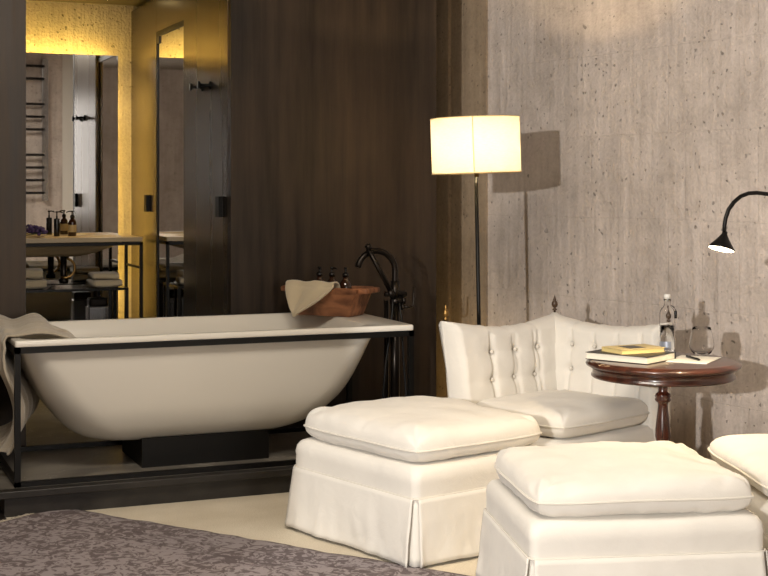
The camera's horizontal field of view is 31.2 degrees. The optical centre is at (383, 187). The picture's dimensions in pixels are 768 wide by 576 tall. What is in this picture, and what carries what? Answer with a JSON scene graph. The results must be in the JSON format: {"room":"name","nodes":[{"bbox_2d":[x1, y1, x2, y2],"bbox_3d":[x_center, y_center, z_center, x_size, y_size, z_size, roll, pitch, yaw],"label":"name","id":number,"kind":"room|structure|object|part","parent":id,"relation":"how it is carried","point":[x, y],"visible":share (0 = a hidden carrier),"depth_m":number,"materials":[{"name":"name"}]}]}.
{"room":"hotel room","nodes":[
{"label":"hotel room","id":0,"kind":"room"},
{"bbox_2d":[26,400,102,445],"bbox_3d":[-1.981,1.326,8.023,1.760,0.108,2.540,0,0,-22],"label":"floor","id":1,"kind":"structure","parent":0,"point":[42,427],"depth_m":7.18,"materials":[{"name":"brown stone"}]},
{"bbox_2d":[26,284,128,318],"bbox_3d":[-2.220,0.955,8.816,1.085,0.630,0.410,0,0,-22],"label":"towel shelf","id":2,"kind":"object","parent":1,"relation":"on","point":[81,287],"visible":0.2,"depth_m":8.80,"materials":[{"name":"black metal"}]},
{"bbox_2d":[26,279,46,289],"bbox_3d":[-2.309,0.609,8.710,0.303,0.068,0.225,0,0,-25],"label":"folded towel","id":3,"kind":"object","parent":2,"relation":"on","point":[30,283],"visible":0.3,"depth_m":8.65,"materials":[{"name":"white fabric"}]},
{"bbox_2d":[26,268,42,278],"bbox_3d":[-2.318,0.542,8.706,0.293,0.069,0.225,0,0,-20],"label":"folded towel","id":4,"kind":"object","parent":3,"relation":"on","point":[31,273],"visible":0.38,"depth_m":8.64,"materials":[{"name":"white fabric"}]},
{"bbox_2d":[86,297,108,319],"bbox_3d":[-1.866,0.841,8.947,0.132,0.255,0.120,0,0,-22],"label":"metal bin","id":5,"kind":"object","parent":2,"relation":"on","point":[97,308],"visible":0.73,"depth_m":8.90,"materials":[{"name":"grey metal"}]},
{"bbox_3d":[-1.866,0.740,8.947,0.120,0.054,0.110,0,0,-23],"label":"bin lid","id":6,"kind":"part","parent":5,"relation":"part of","materials":[{"name":"brown metal"}]},
{"bbox_2d":[86,279,122,287],"bbox_3d":[-1.815,0.614,8.915,0.182,0.054,0.224,0,0,-28],"label":"folded towel","id":7,"kind":"object","parent":2,"relation":"on","point":[97,283],"visible":0.89,"depth_m":8.83,"materials":[{"name":"white fabric"}]},
{"bbox_2d":[88,271,119,279],"bbox_3d":[-1.819,0.568,8.912,0.167,0.047,0.215,0,0,-22],"label":"folded towel","id":8,"kind":"object","parent":7,"relation":"on","point":[113,275],"visible":1,"depth_m":8.83,"materials":[{"name":"white fabric"}]},
{"bbox_3d":[-1.752,0.963,8.797,0.016,0.615,0.016,0,0,-23],"label":"leg","id":9,"kind":"part","parent":2,"relation":"part of","materials":[{"name":"black metal"}]},
{"bbox_3d":[-1.802,0.963,9.203,0.016,0.615,0.016,0,0,-23],"label":"leg","id":10,"kind":"part","parent":2,"relation":"part of","materials":[{"name":"black metal"}]},
{"bbox_3d":[-1.651,0.963,8.839,0.016,0.615,0.016,0,0,-23],"label":"leg","id":11,"kind":"part","parent":2,"relation":"part of","materials":[{"name":"black metal"}]},
{"bbox_2d":[26,235,142,318],"bbox_3d":[-2.226,0.792,8.811,1.270,0.955,0.485,0,0,-22],"label":"washstand","id":12,"kind":"object","parent":1,"relation":"on","point":[64,247],"visible":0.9,"depth_m":8.78,"materials":[{"name":"beige stone"}]},
{"bbox_2d":[26,225,47,235],"bbox_3d":[-2.270,0.276,8.954,0.161,0.073,0.082,0,0,-22],"label":"bunch","id":13,"kind":"object","parent":12,"relation":"on","point":[40,230],"visible":0.92,"depth_m":8.93,"materials":[{"name":"purple plant"}]},
{"bbox_2d":[54,211,62,235],"bbox_3d":[-2.122,0.233,8.967,0.061,0.163,0.038,0,0,-5],"label":"soap dispenser","id":14,"kind":"object","parent":12,"relation":"on","point":[56,221],"visible":1,"depth_m":8.95,"materials":[{"name":"black plastic"}]},
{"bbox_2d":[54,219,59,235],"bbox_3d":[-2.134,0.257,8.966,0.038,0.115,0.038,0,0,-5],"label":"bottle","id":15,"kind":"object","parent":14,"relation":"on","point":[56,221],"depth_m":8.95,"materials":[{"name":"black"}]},
{"bbox_2d":[66,211,75,235],"bbox_3d":[-2.044,0.231,9.006,0.055,0.166,0.062,0,0,-44],"label":"soap bottle","id":16,"kind":"object","parent":12,"relation":"on","point":[71,223],"visible":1,"depth_m":8.98,"materials":[{"name":"orange glass"}]},
{"bbox_3d":[-2.226,0.433,8.811,1.270,0.173,0.485,0,0,-23],"label":"frame","id":17,"kind":"part","parent":12,"relation":"part of","materials":[{"name":"black metal"}]},
{"bbox_2d":[26,235,142,256],"bbox_3d":[-2.226,0.378,8.811,1.270,0.125,0.485,0,0,-23],"label":"basin","id":18,"kind":"object","parent":12,"relation":"in","point":[78,245],"depth_m":8.74,"materials":[{"name":"beige stone"}]},
{"bbox_3d":[-1.738,0.819,9.265,0.020,0.903,0.020,0,0,-23],"label":"leg","id":19,"kind":"part","parent":12,"relation":"part of","materials":[{"name":"black metal"}]},
{"bbox_3d":[-1.560,0.819,8.836,0.020,0.903,0.020,0,0,-23],"label":"leg","id":20,"kind":"part","parent":12,"relation":"part of","materials":[{"name":"black metal"}]},
{"bbox_2d":[156,0,183,316],"bbox_3d":[-1.288,0.022,8.440,0.044,2.485,0.786,0,0,-22],"label":"mirror door","id":21,"kind":"structure","parent":1,"relation":"on","point":[169,13],"depth_m":8.49,"materials":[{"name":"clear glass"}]},
{"bbox_3d":[-1.288,-1.108,8.440,0.040,0.224,0.786,0,0,-23],"label":"transom panel","id":22,"kind":"part","parent":21,"relation":"part of","materials":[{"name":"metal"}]},
{"bbox_2d":[26,0,139,318],"bbox_3d":[-2.431,-0.270,9.265,2.000,3.300,0.100,0,0,-22],"label":"wall","id":23,"kind":"structure","parent":0,"point":[51,27],"depth_m":9.43,"materials":[{"name":"concrete"}]},
{"bbox_2d":[26,52,117,320],"bbox_3d":[-2.415,0.094,9.114,1.273,1.972,0.170,0,0,-22],"label":"wall mirror","id":24,"kind":"object","parent":23,"relation":"attached to","point":[72,99],"visible":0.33,"depth_m":9.16,"materials":[{"name":"clear glass"}]},
{"bbox_2d":[131,0,155,317],"bbox_3d":[-1.593,0.022,9.147,0.062,2.485,0.750,0,0,-22],"label":"door","id":25,"kind":"structure","parent":23,"relation":"in","point":[143,18],"depth_m":9.14,"materials":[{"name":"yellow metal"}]},
{"bbox_3d":[-1.554,0.100,9.000,0.021,0.110,0.070,0,0,-23],"label":"door handle","id":26,"kind":"part","parent":25,"relation":"part of","materials":[{"name":"black metal"}]},
{"bbox_2d":[33,0,150,5],"bbox_3d":[-1.992,-1.280,8.050,1.760,0.040,2.480,0,0,-22],"label":"ceiling","id":27,"kind":"structure","parent":0,"point":[112,2],"depth_m":9.29,"materials":[{"name":"paint"}]},
{"bbox_2d":[0,0,435,445],"bbox_3d":[-3.174,-0.270,6.186,7.470,3.300,0.060,0,0,-22],"label":"wall","id":28,"kind":"structure","parent":0,"point":[332,103],"depth_m":7.33,"materials":[{"name":"wood"}]},
{"bbox_2d":[0,508,6,519],"bbox_3d":[-4.056,1.374,5.199,4.985,0.012,0.990,0,0,-22],"label":"trim","id":29,"kind":"structure","parent":28,"relation":"attached to","point":[2,516],"depth_m":5.73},
{"bbox_2d":[0,475,291,517],"bbox_3d":[-0.715,1.336,6.644,2.295,0.088,0.974,0,0,-22],"label":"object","id":30,"kind":"structure","parent":28,"relation":"attached to","point":[281,484],"depth_m":5.99,"materials":[{"name":"stone"}]},
{"bbox_2d":[0,466,292,499],"bbox_3d":[-0.528,1.282,6.194,2.349,0.032,0.062,0,0,-22],"label":"trim","id":31,"kind":"structure","parent":28,"relation":"attached to","point":[39,491],"depth_m":5.95,"materials":[{"name":"wood"}]},
{"bbox_2d":[0,431,312,489],"bbox_3d":[-0.710,1.280,6.633,2.335,0.024,0.999,0,0,-22],"label":"platform","id":32,"kind":"object","parent":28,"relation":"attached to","point":[109,459],"depth_m":6.37,"materials":[{"name":"brown wood"}]},
{"bbox_2d":[0,313,413,487],"bbox_3d":[-0.869,0.958,6.549,1.843,0.620,0.835,0,0,-22],"label":"bathtub","id":33,"kind":"object","parent":32,"relation":"on","point":[183,390],"visible":0.93,"depth_m":6.25,"materials":[{"name":"beige ceramic"}]},
{"bbox_3d":[-1.554,0.974,5.827,0.025,0.544,0.025,0,0,-23],"label":"frame post","id":34,"kind":"part","parent":33,"relation":"part of","materials":[{"name":"black metal"}]},
{"bbox_2d":[0,313,75,454],"bbox_3d":[-1.598,0.872,6.267,0.404,0.563,0.693,0,0,-22],"label":"bath towel","id":35,"kind":"object","parent":33,"relation":"on","point":[31,323],"visible":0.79,"depth_m":6.06,"materials":[{"name":"white fabric"}]},
{"bbox_2d":[281,285,379,316],"bbox_3d":[-0.275,0.573,7.014,0.500,0.148,0.218,0,0,27],"label":"trough","id":36,"kind":"object","parent":33,"relation":"on","point":[339,302],"visible":0.71,"depth_m":6.90,"materials":[{"name":"brown wood"}]},
{"bbox_2d":[285,280,339,316],"bbox_3d":[-0.371,0.558,6.942,0.276,0.185,0.131,0,0,27],"label":"hand towel","id":37,"kind":"object","parent":36,"relation":"on","point":[300,295],"visible":0.99,"depth_m":6.92,"materials":[{"name":"white fabric"}]},
{"bbox_2d":[316,267,323,280],"bbox_3d":[-0.331,0.514,7.062,0.064,0.222,0.064,0,0,33],"label":"shampoo bottle","id":38,"kind":"object","parent":36,"relation":"in","point":[319,274],"visible":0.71,"depth_m":7.05,"materials":[{"name":"orange glass"}]},
{"bbox_2d":[327,267,336,281],"bbox_3d":[-0.265,0.514,7.029,0.064,0.222,0.064,0,0,7],"label":"shampoo bottle","id":39,"kind":"object","parent":36,"relation":"in","point":[331,274],"visible":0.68,"depth_m":7.02,"materials":[{"name":"orange glass"}]},
{"bbox_2d":[340,267,351,288],"bbox_3d":[-0.196,0.514,6.993,0.064,0.222,0.064,0,0,41],"label":"shampoo bottle","id":40,"kind":"object","parent":36,"relation":"in","point":[345,283],"visible":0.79,"depth_m":6.98,"materials":[{"name":"orange glass"}]},
{"bbox_3d":[-0.077,0.515,6.913,0.055,0.028,0.156,0,0,27],"label":"handle","id":41,"kind":"part","parent":36,"relation":"part of","materials":[{"name":"brown wood"}]},
{"bbox_3d":[-0.184,0.974,7.271,0.025,0.544,0.025,0,0,-23],"label":"frame post","id":42,"kind":"part","parent":33,"relation":"part of","materials":[{"name":"black metal"}]},
{"bbox_3d":[0.126,0.974,6.522,0.025,0.544,0.025,0,0,-23],"label":"frame post","id":43,"kind":"part","parent":33,"relation":"part of","materials":[{"name":"black metal"}]},
{"bbox_2d":[355,243,414,398],"bbox_3d":[-0.001,0.771,6.911,0.310,0.994,0.120,0,0,-22],"label":"tap","id":44,"kind":"object","parent":32,"relation":"on","point":[397,304],"visible":0.83,"depth_m":6.91,"materials":[{"name":"brown metal"}]},
{"bbox_3d":[-0.037,0.450,6.896,0.232,0.299,0.031,0,0,-23],"label":"spout","id":45,"kind":"part","parent":44,"relation":"part of","materials":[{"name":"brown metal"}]},
{"bbox_3d":[0.120,0.557,6.928,0.074,0.118,0.040,0,0,-23],"label":"lever","id":46,"kind":"part","parent":44,"relation":"part of","materials":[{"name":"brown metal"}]},
{"bbox_2d":[184,0,227,315],"bbox_3d":[-1.003,0.022,7.627,0.136,2.485,0.930,0,0,-22],"label":"door","id":47,"kind":"structure","parent":28,"relation":"in","point":[205,21],"depth_m":7.58,"materials":[{"name":"black wood"}]},
{"bbox_3d":[-0.878,0.100,7.311,0.021,0.110,0.070,0,0,-23],"label":"door handle","id":48,"kind":"part","parent":47,"relation":"part of","materials":[{"name":"black metal"}]},
{"bbox_2d":[7,492,477,575],"bbox_3d":[-0.420,1.410,3.236,10.300,0.060,13.100,0,0,-22],"label":"floor","id":49,"kind":"structure","parent":0,"point":[256,517],"depth_m":5.71,"materials":[{"name":"beige stone"}]},
{"bbox_2d":[0,510,468,575],"bbox_3d":[-0.656,1.372,3.944,3.443,0.014,2.608,0,0,32],"label":"rug","id":50,"kind":"object","parent":49,"relation":"on","point":[58,542],"visible":0.93,"depth_m":5.16,"materials":[{"name":"grey carpet"}]},
{"bbox_2d":[476,441,767,575],"bbox_3d":[0.771,1.129,4.563,0.834,0.502,0.768,0,0,-8],"label":"footstool","id":51,"kind":"object","parent":50,"relation":"on","point":[600,508],"visible":1,"depth_m":4.26,"materials":[{"name":"white fabric"}]},
{"bbox_3d":[0.378,1.250,4.509,0.040,0.240,0.684,0,0,-8],"label":"skirt panel","id":52,"kind":"part","parent":51,"relation":"part of","materials":[{"name":"white fabric"}]},
{"bbox_2d":[496,441,751,516],"bbox_3d":[0.772,0.951,4.561,0.721,0.147,0.650,0,0,-8],"label":"cushion","id":53,"kind":"object","parent":51,"relation":"on","point":[600,478],"depth_m":4.30,"materials":[{"name":"white fabric"}]},
{"bbox_3d":[0.820,1.250,4.202,0.754,0.240,0.040,0,0,-8],"label":"skirt panel","id":54,"kind":"part","parent":51,"relation":"part of","materials":[{"name":"white fabric"}]},
{"bbox_3d":[1.165,1.250,4.614,0.039,0.240,0.684,0,0,-8],"label":"skirt panel","id":55,"kind":"part","parent":51,"relation":"part of","materials":[{"name":"white fabric"}]},
{"bbox_2d":[285,396,541,567],"bbox_3d":[0.147,1.120,5.501,0.793,0.520,0.868,0,0,-38],"label":"footstool","id":56,"kind":"object","parent":49,"relation":"on","point":[404,481],"visible":0.88,"depth_m":5.19,"materials":[{"name":"white fabric"}]},
{"bbox_3d":[-0.146,1.249,5.270,0.042,0.239,0.789,0,0,-38],"label":"skirt panel","id":57,"kind":"part","parent":56,"relation":"part of","materials":[{"name":"white fabric"}]},
{"bbox_2d":[305,396,539,461],"bbox_3d":[0.148,0.942,5.500,0.670,0.165,0.758,0,0,-38],"label":"cushion","id":58,"kind":"object","parent":56,"relation":"on","point":[410,428],"depth_m":5.28,"materials":[{"name":"white fabric"}]},
{"bbox_3d":[0.402,1.250,5.175,0.704,0.240,0.036,0,0,-38],"label":"skirt panel","id":59,"kind":"part","parent":56,"relation":"part of","materials":[{"name":"white fabric"}]},
{"bbox_2d":[430,115,520,324],"bbox_3d":[0.440,0.518,6.600,0.438,1.724,0.433,0,0,-22],"label":"floor lamp","id":60,"kind":"object","parent":49,"relation":"on","point":[476,145],"visible":0.9,"depth_m":6.42,"materials":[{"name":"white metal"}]},
{"bbox_3d":[0.436,-0.334,6.600,0.430,0.005,0.430,-2,0,-23],"label":"shade trim","id":61,"kind":"part","parent":60,"relation":"part of","materials":[{"name":"brown"}]},
{"bbox_3d":[0.440,-0.203,6.600,0.427,0.268,0.427,-2,0,-23],"label":"lamp shade","id":62,"kind":"part","parent":60,"relation":"part of","materials":[{"name":"fabric"}]},
{"bbox_3d":[0.444,-0.072,6.600,0.430,0.005,0.430,-2,0,-23],"label":"shade trim","id":63,"kind":"part","parent":60,"relation":"part of","materials":[{"name":"brown"}]},
{"bbox_2d":[438,296,670,445],"bbox_3d":[0.750,0.943,6.007,0.785,0.874,0.746,0,0,-43],"label":"armchair","id":64,"kind":"object","parent":49,"relation":"on","point":[537,368],"visible":0.52,"depth_m":6.01,"materials":[{"name":"white fabric"}]},
{"bbox_3d":[0.561,0.911,6.218,0.715,0.657,0.177,0,0,-43],"label":"armrest","id":65,"kind":"part","parent":64,"relation":"part of","materials":[{"name":"white fabric"}]},
{"bbox_2d":[477,389,647,437],"bbox_3d":[0.764,0.963,5.938,0.610,0.132,0.536,0,0,-43],"label":"seat cushion","id":66,"kind":"object","parent":64,"relation":"on","point":[558,413],"depth_m":5.81,"materials":[{"name":"white fabric"}]},
{"bbox_3d":[0.993,0.912,6.206,0.148,0.655,0.655,0,0,-43],"label":"backrest","id":67,"kind":"part","parent":64,"relation":"part of","materials":[{"name":"white fabric"}]},
{"bbox_2d":[586,352,741,440],"bbox_3d":[1.136,1.039,5.600,0.624,0.678,0.624,0,0,-22],"label":"round side table","id":68,"kind":"object","parent":49,"relation":"on","point":[662,375],"visible":0.66,"depth_m":5.39,"materials":[{"name":"brown wood"}]},
{"bbox_2d":[586,349,675,364],"bbox_3d":[1.008,0.684,5.620,0.287,0.030,0.236,0,0,40],"label":"book","id":69,"kind":"object","parent":68,"relation":"on","point":[646,358],"visible":0.63,"depth_m":5.53,"materials":[{"name":"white paper"}]},
{"bbox_2d":[602,344,664,354],"bbox_3d":[1.020,0.659,5.620,0.217,0.021,0.141,0,0,-26],"label":"book","id":70,"kind":"object","parent":69,"relation":"on","point":[634,348],"visible":1,"depth_m":5.58,"materials":[{"name":"yellow paper"}]},
{"bbox_2d":[618,345,645,348],"bbox_3d":[1.012,0.649,5.613,0.080,0.001,0.085,0,0,-26],"label":"picture","id":71,"kind":"object","parent":70,"relation":"on","point":[619,346],"depth_m":5.61},
{"bbox_2d":[659,294,676,351],"bbox_3d":[1.195,0.574,5.800,0.066,0.252,0.066,0,0,-39],"label":"water bottle","id":72,"kind":"object","parent":68,"relation":"on","point":[667,315],"visible":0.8,"depth_m":5.77,"materials":[{"name":"clear glass"}]},
{"bbox_2d":[666,355,720,363],"bbox_3d":[1.262,0.698,5.600,0.166,0.002,0.230,0,0,28],"label":"notepad","id":73,"kind":"object","parent":68,"relation":"on","point":[682,358],"visible":1,"depth_m":5.59,"materials":[{"name":"white paper"}]},
{"bbox_2d":[686,355,699,360],"bbox_3d":[1.258,0.691,5.598,0.011,0.012,0.128,0,0,-12],"label":"pen","id":74,"kind":"object","parent":73,"relation":"on","point":[687,356],"visible":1,"depth_m":5.59,"materials":[{"name":"black plastic"}]},
{"bbox_2d":[689,326,713,355],"bbox_3d":[1.325,0.639,5.735,0.103,0.116,0.103,0,0,-22],"label":"drinking glass","id":75,"kind":"object","parent":68,"relation":"on","point":[701,342],"visible":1,"depth_m":5.70,"materials":[{"name":"clear glass"}]},
{"bbox_2d":[707,434,767,551],"bbox_3d":[1.675,1.134,4.740,0.947,0.492,0.921,0,0,-3],"label":"seat","id":76,"kind":"object","parent":49,"relation":"on","point":[746,455],"visible":0.44,"depth_m":4.70,"materials":[{"name":"white fabric"}]},
{"bbox_2d":[709,434,767,495],"bbox_3d":[1.675,0.955,4.740,0.931,0.134,0.840,0,0,-3],"label":"cushion","id":77,"kind":"object","parent":76,"relation":"on","point":[746,455],"depth_m":4.76,"materials":[{"name":"white fabric"}]},
{"bbox_3d":[1.217,1.250,4.712,0.028,0.240,0.864,0,0,-3],"label":"skirt panel","id":78,"kind":"part","parent":76,"relation":"part of","materials":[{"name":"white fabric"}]},
{"bbox_2d":[708,191,767,252],"bbox_3d":[1.623,0.695,5.314,0.948,1.370,0.240,0,0,-22],"label":"reading lamp","id":79,"kind":"object","parent":49,"relation":"on","point":[722,243],"visible":1,"depth_m":5.10,"materials":[{"name":"black metal"}]},
{"bbox_2d":[488,0,767,460],"bbox_3d":[4.191,-0.270,2.211,0.200,3.300,24.500,0,0,-31],"label":"wall","id":80,"kind":"structure","parent":0,"point":[642,122],"depth_m":6.90,"materials":[{"name":"concrete"}]},
{"bbox_2d":[436,0,450,397],"bbox_3d":[-0.021,-0.270,9.041,0.032,3.300,1.653,0,0,-31],"label":"trim","id":81,"kind":"structure","parent":80,"relation":"attached to","point":[443,7],"depth_m":8.38,"materials":[{"name":"brown wood"}]},
{"bbox_2d":[451,0,487,325],"bbox_3d":[0.081,-0.270,8.886,0.016,3.300,2.023,0,0,-31],"label":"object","id":82,"kind":"structure","parent":80,"relation":"attached to","point":[469,18],"depth_m":8.18,"materials":[{"name":"brown concrete"}]}
]}

